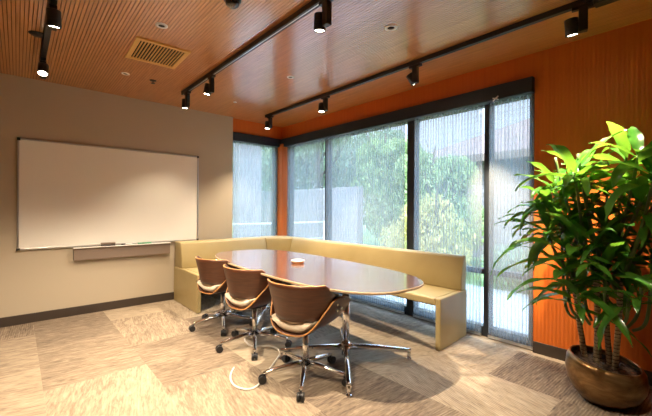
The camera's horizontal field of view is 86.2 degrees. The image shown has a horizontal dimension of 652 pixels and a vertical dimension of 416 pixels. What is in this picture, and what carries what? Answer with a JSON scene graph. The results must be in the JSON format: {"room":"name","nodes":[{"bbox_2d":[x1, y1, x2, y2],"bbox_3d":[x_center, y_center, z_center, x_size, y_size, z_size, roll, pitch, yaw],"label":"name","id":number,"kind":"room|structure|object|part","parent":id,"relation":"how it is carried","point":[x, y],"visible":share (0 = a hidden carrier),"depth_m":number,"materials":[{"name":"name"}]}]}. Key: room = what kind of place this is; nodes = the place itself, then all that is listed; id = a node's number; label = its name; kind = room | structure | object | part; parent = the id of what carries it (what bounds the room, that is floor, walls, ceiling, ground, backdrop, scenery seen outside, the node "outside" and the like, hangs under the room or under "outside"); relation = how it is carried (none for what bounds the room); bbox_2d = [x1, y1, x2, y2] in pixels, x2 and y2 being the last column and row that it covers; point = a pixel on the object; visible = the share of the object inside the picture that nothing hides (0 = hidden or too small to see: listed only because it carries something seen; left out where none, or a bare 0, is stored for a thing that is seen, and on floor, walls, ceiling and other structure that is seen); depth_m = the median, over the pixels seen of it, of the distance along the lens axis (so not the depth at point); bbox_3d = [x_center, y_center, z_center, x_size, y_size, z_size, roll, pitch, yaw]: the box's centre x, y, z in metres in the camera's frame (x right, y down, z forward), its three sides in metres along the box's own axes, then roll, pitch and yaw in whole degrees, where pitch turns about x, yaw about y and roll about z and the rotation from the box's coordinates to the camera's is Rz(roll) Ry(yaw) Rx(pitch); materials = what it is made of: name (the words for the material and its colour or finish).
{"room":"meeting room","nodes":[
{"label":"meeting room","id":0,"kind":"room"},
{"bbox_2d":[0,73,232,317],"bbox_3d":[-3.493,-0.083,3.916,5.171,2.750,0.204,0,0,-42],"label":"wall","id":1,"kind":"structure","parent":0,"point":[40,280],"depth_m":4.32,"materials":[{"name":"beige paint"}]},
{"bbox_2d":[0,292,203,327],"bbox_3d":[-3.430,1.240,3.836,5.171,0.105,0.012,0,0,-42],"label":"baseboard","id":2,"kind":"structure","parent":1,"relation":"attached to","point":[78,310],"depth_m":4.23,"materials":[{"name":"brown"}]},
{"bbox_2d":[16,137,198,250],"bbox_3d":[-2.651,-0.148,4.507,2.023,1.252,0.028,0,0,-42],"label":"whiteboard","id":3,"kind":"object","parent":1,"relation":"attached to","point":[70,195],"visible":0.9,"depth_m":4.35,"materials":[{"name":"white"}]},
{"bbox_2d":[73,242,170,260],"bbox_3d":[-2.601,0.554,4.518,1.110,0.155,0.085,0,0,-42],"label":"marker tray","id":4,"kind":"object","parent":1,"relation":"attached to","point":[96,252],"visible":1,"depth_m":4.46,"materials":[{"name":"brown aluminium"}]},
{"bbox_2d":[101,242,115,245],"bbox_3d":[-2.737,0.454,4.378,0.156,0.042,0.046,0,0,-42],"label":"eraser","id":5,"kind":"object","parent":4,"relation":"on","point":[105,243],"visible":1,"depth_m":4.37,"materials":[{"name":"grey fabric"}]},
{"bbox_2d":[233,118,281,138],"bbox_3d":[-1.147,-1.320,6.026,1.129,0.250,0.150,0,0,-42],"label":"wall","id":6,"kind":"structure","parent":0,"point":[240,126],"depth_m":5.89,"materials":[{"name":"orange paint"}]},
{"bbox_2d":[234,142,276,235],"bbox_3d":[-1.253,0.054,5.947,0.940,2.500,0.090,0,0,-42],"label":"window","id":7,"kind":"structure","parent":6,"relation":"in","point":[274,165],"depth_m":6.21,"materials":[{"name":"grey"}]},
{"bbox_2d":[233,141,277,237],"bbox_3d":[-1.195,0.097,5.901,0.885,2.385,0.014,0,0,-42],"label":"roller shade","id":8,"kind":"object","parent":7,"relation":"attached to","point":[233,141],"visible":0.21,"depth_m":5.90,"materials":[{"name":"grey fabric"}]},
{"bbox_2d":[0,284,651,415],"bbox_3d":[-0.580,1.370,1.399,6.400,0.120,7.850,0,0,-42],"label":"floor","id":9,"kind":"structure","parent":0,"point":[144,359],"depth_m":2.79,"materials":[{"name":"carpet"}]},
{"bbox_2d":[189,256,251,335],"bbox_3d":[-1.139,0.920,3.906,0.700,0.771,0.665,0,0,18],"label":"office chair","id":10,"kind":"object","parent":9,"relation":"on","point":[212,279],"visible":0.73,"depth_m":3.67,"materials":[{"name":"brown wood"}]},
{"bbox_3d":[-1.292,1.204,3.782,0.310,0.080,0.047,0,0,-34],"label":"arm","id":11,"kind":"part","parent":10,"relation":"part of","materials":[{"name":"silver metal"}]},
{"bbox_2d":[196,280,220,291],"bbox_3d":[-1.146,0.847,3.882,0.410,0.107,0.450,0,0,36],"label":"seat cushion","id":12,"kind":"object","parent":10,"relation":"on","point":[203,286],"depth_m":3.67,"materials":[{"name":"beige fabric"}]},
{"bbox_3d":[-1.287,1.204,3.985,0.310,0.079,0.046,0,0,38],"label":"arm","id":13,"kind":"part","parent":10,"relation":"part of","materials":[{"name":"silver metal"}]},
{"bbox_3d":[-1.212,0.669,3.791,0.550,0.270,0.352,0,0,36],"label":"backrest","id":14,"kind":"part","parent":10,"relation":"part of","materials":[{"name":"brown wood"}]},
{"bbox_3d":[-1.100,1.205,3.715,0.048,0.080,0.310,0,0,-16],"label":"arm","id":15,"kind":"part","parent":10,"relation":"part of","materials":[{"name":"silver metal"}]},
{"bbox_3d":[-0.977,1.205,3.882,0.310,0.079,0.046,0,0,-1],"label":"arm","id":16,"kind":"part","parent":10,"relation":"part of","materials":[{"name":"silver metal"}]},
{"bbox_2d":[215,264,291,360],"bbox_3d":[-0.688,0.923,3.338,0.684,0.771,0.695,0,0,36],"label":"office chair","id":17,"kind":"object","parent":9,"relation":"on","point":[246,289],"visible":0.89,"depth_m":3.12,"materials":[{"name":"brown wood"}]},
{"bbox_3d":[-0.832,1.206,3.238,0.310,0.080,0.047,0,0,-28],"label":"arm","id":18,"kind":"part","parent":17,"relation":"part of","materials":[{"name":"silver metal"}]},
{"bbox_2d":[224,292,255,307],"bbox_3d":[-0.676,0.851,3.323,0.410,0.107,0.450,0,0,36],"label":"seat cushion","id":19,"kind":"object","parent":17,"relation":"on","point":[232,300],"depth_m":3.12,"materials":[{"name":"beige fabric"}]},
{"bbox_3d":[-0.805,1.207,3.439,0.310,0.079,0.046,0,0,44],"label":"arm","id":20,"kind":"part","parent":17,"relation":"part of","materials":[{"name":"silver metal"}]},
{"bbox_3d":[-0.743,0.672,3.231,0.550,0.270,0.352,0,0,36],"label":"backrest","id":21,"kind":"part","parent":17,"relation":"part of","materials":[{"name":"brown wood"}]},
{"bbox_3d":[-0.648,1.208,3.151,0.048,0.080,0.310,0,0,-10],"label":"arm","id":22,"kind":"part","parent":17,"relation":"part of","materials":[{"name":"silver metal"}]},
{"bbox_3d":[-0.609,1.208,3.478,0.046,0.079,0.310,0,0,24],"label":"arm","id":23,"kind":"part","parent":17,"relation":"part of","materials":[{"name":"silver metal"}]},
{"bbox_3d":[-0.508,1.208,3.304,0.310,0.079,0.046,0,0,5],"label":"arm","id":24,"kind":"part","parent":17,"relation":"part of","materials":[{"name":"silver metal"}]},
{"bbox_2d":[229,330,279,390],"bbox_3d":[-0.601,1.304,3.107,0.392,0.015,1.224,0,0,-3],"label":"cable","id":25,"kind":"object","parent":9,"relation":"on","point":[276,359],"visible":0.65,"depth_m":2.77,"materials":[{"name":"white plastic"}]},
{"bbox_2d":[258,278,350,401],"bbox_3d":[-0.137,0.927,2.697,0.689,0.771,0.692,0,0,28],"label":"office chair","id":26,"kind":"object","parent":9,"relation":"on","point":[295,311],"visible":0.99,"depth_m":2.50,"materials":[{"name":"brown wood"}]},
{"bbox_3d":[-0.325,1.210,2.651,0.310,0.080,0.047,0,0,-14],"label":"arm","id":27,"kind":"part","parent":26,"relation":"part of","materials":[{"name":"silver metal"}]},
{"bbox_2d":[270,314,317,332],"bbox_3d":[-0.154,0.854,2.697,0.410,0.107,0.450,0,0,28],"label":"seat cushion","id":28,"kind":"object","parent":26,"relation":"on","point":[282,324],"depth_m":2.49,"materials":[{"name":"beige fabric"}]},
{"bbox_3d":[-0.251,1.210,2.840,0.046,0.079,0.310,0,0,-32],"label":"arm","id":29,"kind":"part","parent":26,"relation":"part of","materials":[{"name":"silver metal"}]},
{"bbox_3d":[-0.168,1.211,2.522,0.048,0.080,0.310,0,0,4],"label":"arm","id":30,"kind":"part","parent":26,"relation":"part of","materials":[{"name":"silver metal"}]},
{"bbox_3d":[-0.207,0.675,2.597,0.550,0.270,0.352,0,0,28],"label":"backrest","id":31,"kind":"part","parent":26,"relation":"part of","materials":[{"name":"brown wood"}]},
{"bbox_3d":[-0.051,1.212,2.829,0.046,0.079,0.310,0,0,38],"label":"arm","id":32,"kind":"part","parent":26,"relation":"part of","materials":[{"name":"silver metal"}]},
{"bbox_3d":[0.005,1.212,2.637,0.310,0.079,0.046,0,0,19],"label":"arm","id":33,"kind":"part","parent":26,"relation":"part of","materials":[{"name":"silver metal"}]},
{"bbox_2d":[215,249,423,397],"bbox_3d":[-0.295,0.940,3.567,1.086,0.742,2.806,0,0,-39],"label":"conference table","id":34,"kind":"object","parent":9,"relation":"on","point":[345,277],"visible":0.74,"depth_m":3.00,"materials":[{"name":"brown wood"}]},
{"bbox_3d":[-1.027,1.203,4.113,0.547,0.097,0.053,0,0,4],"label":"foot arm","id":35,"kind":"part","parent":34,"relation":"part of","materials":[{"name":"silver metal"}]},
{"bbox_3d":[-0.728,1.205,3.793,0.053,0.097,0.547,0,0,0],"label":"foot arm","id":36,"kind":"part","parent":34,"relation":"part of","materials":[{"name":"silver metal"}]},
{"bbox_2d":[291,259,304,263],"bbox_3d":[-0.291,0.552,3.595,0.140,0.034,0.140,0,0,-42],"label":"wooden dish","id":37,"kind":"object","parent":34,"relation":"on","point":[294,261],"visible":1,"depth_m":3.55,"materials":[{"name":"brown wood"}]},
{"bbox_3d":[-0.132,1.209,3.011,0.547,0.097,0.053,0,0,4],"label":"foot arm","id":38,"kind":"part","parent":34,"relation":"part of","materials":[{"name":"silver metal"}]},
{"bbox_3d":[0.168,1.211,2.691,0.053,0.097,0.547,0,0,0],"label":"foot arm","id":39,"kind":"part","parent":34,"relation":"part of","materials":[{"name":"silver metal"}]},
{"bbox_3d":[0.470,1.213,3.016,0.547,0.097,0.053,0,0,-4],"label":"foot arm","id":40,"kind":"part","parent":34,"relation":"part of","materials":[{"name":"silver metal"}]},
{"bbox_2d":[174,236,466,350],"bbox_3d":[-0.333,0.895,4.249,1.830,0.830,3.409,0,0,-42],"label":"bench","id":41,"kind":"object","parent":9,"relation":"on","point":[443,275],"visible":0.68,"depth_m":4.26,"materials":[{"name":"leather"}]},
{"bbox_3d":[-1.847,1.061,4.617,0.055,0.480,0.850,0,0,-42],"label":"panel","id":42,"kind":"part","parent":41,"relation":"part of","materials":[{"name":"leather"}]},
{"bbox_3d":[-1.541,0.648,5.247,1.335,0.350,0.290,0,0,-42],"label":"backrest","id":43,"kind":"part","parent":41,"relation":"part of","materials":[{"name":"leather"}]},
{"bbox_3d":[-0.775,0.652,5.765,0.482,0.350,0.532,0,0,-42],"label":"corner backrest","id":44,"kind":"part","parent":41,"relation":"part of","materials":[{"name":"leather"}]},
{"bbox_3d":[-0.330,0.868,4.288,1.775,0.075,3.354,0,0,-42],"label":"seat","id":45,"kind":"part","parent":41,"relation":"part of","materials":[{"name":"leather"}]},
{"bbox_3d":[0.438,0.660,4.588,0.230,0.350,2.824,0,0,-42],"label":"backrest","id":46,"kind":"part","parent":41,"relation":"part of","materials":[{"name":"leather"}]},
{"bbox_3d":[1.236,1.080,3.422,0.055,0.480,0.582,0,0,45],"label":"panel","id":47,"kind":"part","parent":41,"relation":"part of","materials":[{"name":"leather"}]},
{"bbox_2d":[490,121,651,410],"bbox_3d":[1.867,0.377,2.387,1.056,1.895,1.375,0,0,-42],"label":"potted plant","id":48,"kind":"object","parent":9,"relation":"on","point":[605,378],"visible":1,"depth_m":2.32,"materials":[{"name":"green plant"}]},
{"bbox_3d":[1.736,0.337,2.581,0.189,0.385,0.026,0,0,42],"label":"stem","id":49,"kind":"part","parent":48,"relation":"part of","materials":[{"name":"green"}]},
{"bbox_3d":[1.782,0.458,2.554,0.020,0.709,0.119,0,0,-42],"label":"stem","id":50,"kind":"part","parent":48,"relation":"part of","materials":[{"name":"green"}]},
{"bbox_3d":[1.743,0.393,2.488,0.147,0.238,0.026,0,0,-34],"label":"stem","id":51,"kind":"part","parent":48,"relation":"part of","materials":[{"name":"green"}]},
{"bbox_3d":[1.789,0.034,2.508,0.039,0.824,0.264,0,0,-42],"label":"stem","id":52,"kind":"part","parent":48,"relation":"part of","materials":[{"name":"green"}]},
{"bbox_3d":[1.762,0.627,2.472,0.117,0.367,0.024,0,0,12],"label":"stem","id":53,"kind":"part","parent":48,"relation":"part of","materials":[{"name":"green"}]},
{"bbox_3d":[1.772,0.696,2.395,0.124,0.228,0.022,0,0,-15],"label":"stem","id":54,"kind":"part","parent":48,"relation":"part of","materials":[{"name":"green plant"}]},
{"bbox_3d":[1.774,0.136,2.383,0.198,0.750,0.100,0,0,-42],"label":"stem","id":55,"kind":"part","parent":48,"relation":"part of","materials":[{"name":"green plant"}]},
{"bbox_3d":[1.897,0.667,2.528,0.023,0.287,0.100,0,0,5],"label":"stem","id":56,"kind":"part","parent":48,"relation":"part of","materials":[{"name":"green"}]},
{"bbox_3d":[1.847,0.066,2.413,0.169,0.885,0.158,0,0,-42],"label":"stem","id":57,"kind":"part","parent":48,"relation":"part of","materials":[{"name":"green plant"}]},
{"bbox_3d":[1.817,0.362,2.314,0.163,0.284,0.214,0,0,-42],"label":"stem","id":58,"kind":"part","parent":48,"relation":"part of","materials":[{"name":"green plant"}]},
{"bbox_3d":[1.907,0.348,2.399,0.123,0.487,0.217,0,0,-42],"label":"stem","id":59,"kind":"part","parent":48,"relation":"part of","materials":[{"name":"green plant"}]},
{"bbox_3d":[1.858,0.592,2.318,0.020,0.437,0.102,0,0,43],"label":"stem","id":60,"kind":"part","parent":48,"relation":"part of","materials":[{"name":"green"}]},
{"bbox_3d":[1.918,1.169,2.397,0.452,0.311,0.452,0,0,-42],"label":"pot","id":61,"kind":"part","parent":48,"relation":"part of","materials":[{"name":"brown ceramic"}]},
{"bbox_3d":[1.921,0.209,2.298,0.089,0.543,0.270,0,0,-42],"label":"stem","id":62,"kind":"part","parent":48,"relation":"part of","materials":[{"name":"green plant"}]},
{"bbox_3d":[2.012,0.055,2.450,0.170,0.860,0.028,0,0,32],"label":"stem","id":63,"kind":"part","parent":48,"relation":"part of","materials":[{"name":"green plant"}]},
{"bbox_3d":[1.952,0.051,2.302,0.161,0.774,0.201,0,0,-42],"label":"stem","id":64,"kind":"part","parent":48,"relation":"part of","materials":[{"name":"green plant"}]},
{"bbox_3d":[1.934,0.677,2.256,0.024,0.267,0.109,0,0,11],"label":"stem","id":65,"kind":"part","parent":48,"relation":"part of","materials":[{"name":"green plant"}]},
{"bbox_3d":[2.050,0.198,2.329,0.072,0.693,0.281,0,0,-42],"label":"stem","id":66,"kind":"part","parent":48,"relation":"part of","materials":[{"name":"green plant"}]},
{"bbox_3d":[2.038,0.668,2.306,0.094,0.286,0.021,0,0,30],"label":"stem","id":67,"kind":"part","parent":48,"relation":"part of","materials":[{"name":"green plant"}]},
{"bbox_3d":[1.946,0.146,2.182,0.150,0.711,0.194,0,0,-42],"label":"stem","id":68,"kind":"part","parent":48,"relation":"part of","materials":[{"name":"green plant"}]},
{"bbox_3d":[2.031,0.204,2.246,0.229,0.608,0.032,0,0,26],"label":"stem","id":69,"kind":"part","parent":48,"relation":"part of","materials":[{"name":"green plant"}]},
{"bbox_3d":[2.040,0.544,2.242,0.021,0.538,0.113,0,0,-34],"label":"stem","id":70,"kind":"part","parent":48,"relation":"part of","materials":[{"name":"green"}]},
{"bbox_2d":[0,0,651,126],"bbox_3d":[-0.560,-1.565,1.432,6.450,0.250,7.900,0,0,-42],"label":"ceiling","id":71,"kind":"structure","parent":0,"point":[95,37],"depth_m":3.05,"materials":[{"name":"brown wood"}]},
{"bbox_2d":[28,30,43,37],"bbox_3d":[-2.406,-1.446,2.910,0.130,0.013,0.130,0,0,-42],"label":"ceiling fitting","id":72,"kind":"object","parent":71,"relation":"attached to","point":[37,34],"visible":0.89,"depth_m":2.89,"materials":[{"name":"black metal"}]},
{"bbox_2d":[40,0,57,59],"bbox_3d":[-0.704,-1.418,1.073,0.046,0.044,6.152,0,0,-42],"label":"track","id":73,"kind":"object","parent":71,"relation":"attached to","point":[47,33],"visible":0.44,"depth_m":2.95,"materials":[{"name":"black metal"}]},
{"bbox_2d":[37,57,48,78],"bbox_3d":[-2.664,-1.316,3.277,0.089,0.187,0.220,0,0,-42],"label":"track spotlight","id":74,"kind":"object","parent":73,"relation":"hanging from","point":[43,67],"visible":1,"depth_m":3.23,"materials":[{"name":"black metal"}]},
{"bbox_2d":[46,0,61,30],"bbox_3d":[-1.860,-1.310,2.378,0.085,0.188,0.173,0,0,-42],"label":"track spotlight","id":75,"kind":"object","parent":73,"relation":"hanging from","point":[53,16],"visible":1,"depth_m":2.33,"materials":[{"name":"black metal"}]},
{"bbox_2d":[125,36,190,68],"bbox_3d":[-1.581,-1.442,3.268,0.450,0.018,0.510,0,0,-40],"label":"ceiling vent","id":76,"kind":"object","parent":71,"relation":"in","point":[141,49],"visible":1,"depth_m":3.24,"materials":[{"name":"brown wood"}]},
{"bbox_2d":[155,22,167,28],"bbox_3d":[-1.300,-1.442,2.755,0.090,0.010,0.090,0,0,-42],"label":"recessed light","id":77,"kind":"object","parent":71,"relation":"in","point":[158,24],"visible":1,"depth_m":2.75,"materials":[{"name":"white plastic"}]},
{"bbox_2d":[224,0,241,8],"bbox_3d":[-0.642,-1.407,2.390,0.124,0.069,0.124,0,0,-42],"label":"dome camera","id":78,"kind":"object","parent":71,"relation":"attached to","point":[232,4],"visible":1,"depth_m":2.37,"materials":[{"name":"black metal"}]},
{"bbox_2d":[181,0,320,94],"bbox_3d":[0.287,-1.413,2.006,0.046,0.044,6.232,0,0,-42],"label":"track","id":79,"kind":"object","parent":71,"relation":"attached to","point":[312,5],"visible":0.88,"depth_m":2.92,"materials":[{"name":"black metal"}]},
{"bbox_2d":[182,91,190,108],"bbox_3d":[-1.697,-1.312,4.241,0.082,0.184,0.178,0,0,-42],"label":"track spotlight","id":80,"kind":"object","parent":79,"relation":"hanging from","point":[185,102],"visible":1,"depth_m":4.21,"materials":[{"name":"black metal"}]},
{"bbox_2d":[203,74,215,95],"bbox_3d":[-1.240,-1.307,3.714,0.097,0.188,0.183,0,0,-42],"label":"track spotlight","id":81,"kind":"object","parent":79,"relation":"hanging from","point":[209,87],"visible":1,"depth_m":3.69,"materials":[{"name":"black metal"}]},
{"bbox_2d":[314,0,332,32],"bbox_3d":[-0.011,-1.299,2.347,0.089,0.187,0.187,0,0,-42],"label":"track spotlight","id":82,"kind":"object","parent":79,"relation":"hanging from","point":[322,20],"visible":1,"depth_m":2.32,"materials":[{"name":"black metal"}]},
{"bbox_2d":[385,24,396,30],"bbox_3d":[0.516,-1.431,2.766,0.100,0.010,0.100,0,0,-42],"label":"recessed light","id":83,"kind":"object","parent":71,"relation":"in","point":[391,27],"visible":1,"depth_m":2.76,"materials":[{"name":"white plastic"}]},
{"bbox_2d":[265,0,592,117],"bbox_3d":[1.217,-1.408,2.991,0.046,0.044,6.472,0,0,-42],"label":"track","id":84,"kind":"object","parent":71,"relation":"attached to","point":[566,8],"visible":0.84,"depth_m":3.05,"materials":[{"name":"black metal"}]},
{"bbox_2d":[265,115,273,129],"bbox_3d":[-0.870,-1.306,5.332,0.095,0.187,0.174,0,0,-42],"label":"track spotlight","id":85,"kind":"object","parent":84,"relation":"hanging from","point":[268,124],"visible":1,"depth_m":5.31,"materials":[{"name":"black metal"}]},
{"bbox_2d":[318,96,329,112],"bbox_3d":[-0.028,-1.300,4.382,0.096,0.188,0.173,0,0,-42],"label":"track spotlight","id":86,"kind":"object","parent":84,"relation":"hanging from","point":[323,106],"visible":1,"depth_m":4.37,"materials":[{"name":"black metal"}]},
{"bbox_2d":[406,63,421,85],"bbox_3d":[0.872,-1.296,3.413,0.116,0.185,0.169,0,0,-42],"label":"track spotlight","id":87,"kind":"object","parent":84,"relation":"hanging from","point":[413,77],"visible":1,"depth_m":3.37,"materials":[{"name":"black metal"}]},
{"bbox_2d":[564,2,594,37],"bbox_3d":[1.745,-1.288,2.401,0.174,0.188,0.099,0,0,33],"label":"track spotlight","id":88,"kind":"object","parent":84,"relation":"hanging from","point":[573,26],"visible":0.97,"depth_m":2.38,"materials":[{"name":"black metal"}]},
{"bbox_2d":[593,0,618,7],"bbox_3d":[1.865,-1.370,2.261,0.080,0.039,0.200,0,0,-42],"label":"box","id":89,"kind":"object","parent":84,"relation":"attached to","point":[597,3],"visible":1,"depth_m":2.30,"materials":[{"name":"black metal"}]},
{"bbox_2d":[282,18,651,371],"bbox_3d":[1.735,-0.052,3.511,0.145,2.750,7.750,0,0,-42],"label":"wall","id":90,"kind":"structure","parent":0,"point":[581,85],"depth_m":2.97,"materials":[{"name":"orange orange-brown wood veneer panelling"}]},
{"bbox_2d":[277,144,288,235],"bbox_3d":[-0.776,0.087,6.280,0.225,2.440,0.275,0,0,-42],"label":"column","id":91,"kind":"structure","parent":90,"relation":"attached to","point":[282,153],"depth_m":6.15,"materials":[{"name":"orange paint"}]},
{"bbox_2d":[233,76,534,147],"bbox_3d":[0.210,-1.141,4.435,1.049,0.140,4.113,0,0,-42],"label":"trim","id":92,"kind":"structure","parent":90,"relation":"attached to","point":[523,87],"depth_m":4.13,"materials":[{"name":"black metal"}]},
{"bbox_2d":[288,94,534,346],"bbox_3d":[0.671,0.066,4.750,0.090,2.500,3.965,0,0,-42],"label":"window","id":93,"kind":"structure","parent":90,"relation":"in","point":[486,326],"depth_m":3.69,"materials":[{"name":"grey metal"}]},
{"bbox_2d":[287,139,322,237],"bbox_3d":[-0.365,0.102,5.793,0.016,2.385,0.980,0,0,-42],"label":"roller shade","id":94,"kind":"object","parent":93,"relation":"attached to","point":[288,148],"visible":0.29,"depth_m":5.80,"materials":[{"name":"grey fabric"}]},
{"bbox_2d":[326,122,403,313],"bbox_3d":[0.481,0.108,4.839,0.016,2.385,1.470,0,0,-42],"label":"roller shade","id":95,"kind":"object","parent":93,"relation":"attached to","point":[351,297],"visible":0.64,"depth_m":4.71,"materials":[{"name":"grey fabric"}]},
{"bbox_2d":[413,106,481,334],"bbox_3d":[1.329,0.113,3.883,0.016,2.385,0.820,0,0,-42],"label":"roller shade","id":96,"kind":"object","parent":93,"relation":"attached to","point":[414,315],"visible":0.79,"depth_m":3.87,"materials":[{"name":"grey fabric"}]},
{"bbox_3d":[1.381,0.653,3.939,0.080,0.055,0.835,0,0,-42],"label":"rail","id":97,"kind":"part","parent":93,"relation":"part of","materials":[{"name":"grey metal"}]},
{"bbox_3d":[1.819,0.656,3.445,0.080,0.055,0.363,0,0,-42],"label":"rail","id":98,"kind":"part","parent":93,"relation":"part of","materials":[{"name":"grey metal"}]},
{"bbox_2d":[488,94,532,349],"bbox_3d":[1.783,0.116,3.372,0.016,2.385,0.408,0,0,-42],"label":"roller shade","id":99,"kind":"object","parent":93,"relation":"attached to","point":[489,335],"visible":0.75,"depth_m":3.36,"materials":[{"name":"grey fabric"}]},
{"bbox_2d":[533,341,651,385],"bbox_3d":[3.070,1.280,1.880,0.012,0.105,3.527,0,0,-42],"label":"baseboard","id":100,"kind":"structure","parent":90,"relation":"attached to","point":[547,350],"depth_m":3.08,"materials":[{"name":"brown"}]},
{"label":"outside","id":101,"kind":"structure","parent":0,"visible":0},
{"bbox_2d":[232,217,528,294],"bbox_3d":[9.699,1.542,21.982,36.300,0.240,60.000,0,0,-42],"label":"ground","id":102,"kind":"structure","parent":101,"point":[369,239],"depth_m":7.39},
{"bbox_2d":[261,186,362,243],"bbox_3d":[-0.720,0.385,11.395,0.250,1.960,5.000,0,0,-42],"label":"wall","id":103,"kind":"structure","parent":102,"relation":"on","point":[350,231],"depth_m":10.52,"materials":[{"name":"white"}]},
{"bbox_2d":[302,137,349,188],"bbox_3d":[-0.260,-1.415,12.276,2.036,5.571,3.511,0,0,-12],"label":"tree","id":104,"kind":"object","parent":102,"relation":"on","point":[337,142],"visible":0.03,"depth_m":12.10,"materials":[{"name":"green plant"}]},
{"bbox_2d":[261,128,423,194],"bbox_3d":[0.333,-1.723,17.005,9.065,6.193,4.550,0,0,-9],"label":"tree","id":105,"kind":"object","parent":102,"relation":"on","point":[350,158],"visible":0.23,"depth_m":15.94,"materials":[{"name":"green plant"}]},
{"bbox_2d":[351,133,423,246],"bbox_3d":[1.898,-0.628,10.722,2.302,4.025,3.020,0,0,-28],"label":"tree","id":106,"kind":"object","parent":102,"relation":"on","point":[379,209],"visible":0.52,"depth_m":10.29,"materials":[{"name":"green plant"}]},
{"bbox_2d":[378,182,475,275],"bbox_3d":[2.138,0.415,7.493,1.567,1.975,2.213,0,0,-42],"label":"bush","id":107,"kind":"object","parent":102,"relation":"on","point":[458,249],"visible":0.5,"depth_m":7.15,"materials":[{"name":"green plant"}]},
{"bbox_2d":[393,140,483,252],"bbox_3d":[2.710,-0.206,8.617,2.154,3.194,2.746,0,0,-42],"label":"tree","id":108,"kind":"object","parent":102,"relation":"on","point":[457,202],"visible":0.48,"depth_m":8.33,"materials":[{"name":"green plant"}]},
{"bbox_2d":[372,284,528,334],"bbox_3d":[1.629,1.367,5.463,2.300,0.030,12.000,0,0,-42],"label":"paving","id":109,"kind":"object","parent":102,"relation":"on","point":[517,298],"depth_m":4.75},
{"bbox_2d":[233,143,261,237],"bbox_3d":[-2.114,-0.273,9.353,0.650,3.260,0.400,0,0,-42],"label":"pillar","id":110,"kind":"structure","parent":109,"relation":"on","point":[255,164],"depth_m":9.17,"materials":[{"name":"white"}]},
{"bbox_2d":[420,118,529,259],"bbox_3d":[10.963,-1.014,8.624,9.160,4.900,16.360,0,0,-42],"label":"neighbouring building","id":111,"kind":"structure","parent":102,"relation":"on","point":[501,236],"depth_m":9.40,"materials":[{"name":"white"}]},
{"bbox_2d":[479,243,528,292],"bbox_3d":[3.376,0.879,5.581,0.946,1.038,1.895,0,0,-33],"label":"car","id":112,"kind":"object","parent":102,"relation":"on","point":[505,262],"visible":0.11,"depth_m":5.77,"materials":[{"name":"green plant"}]},
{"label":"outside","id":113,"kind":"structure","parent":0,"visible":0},
{"bbox_3d":[-17.413,1.383,14.872,13.700,0.240,34.650,0,0,-42],"label":"ground","id":114,"kind":"structure","parent":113,"visible":0},
{"bbox_2d":[232,221,324,239],"bbox_3d":[-1.767,0.840,7.260,4.644,1.040,0.044,0,0,-42],"label":"railing","id":115,"kind":"object","parent":114,"relation":"on","point":[323,222],"visible":0.21,"depth_m":8.46,"materials":[{"name":"white metal"}]},
{"bbox_3d":[-1.764,0.340,7.260,4.600,0.040,0.040,0,0,-42],"label":"rail","id":116,"kind":"part","parent":115,"relation":"part of","materials":[{"name":"white plastic"}]},
{"bbox_3d":[-0.047,0.850,8.787,0.041,1.040,0.041,0,0,26],"label":"post","id":117,"kind":"part","parent":115,"relation":"part of","materials":[{"name":"white plastic"}]}
]}

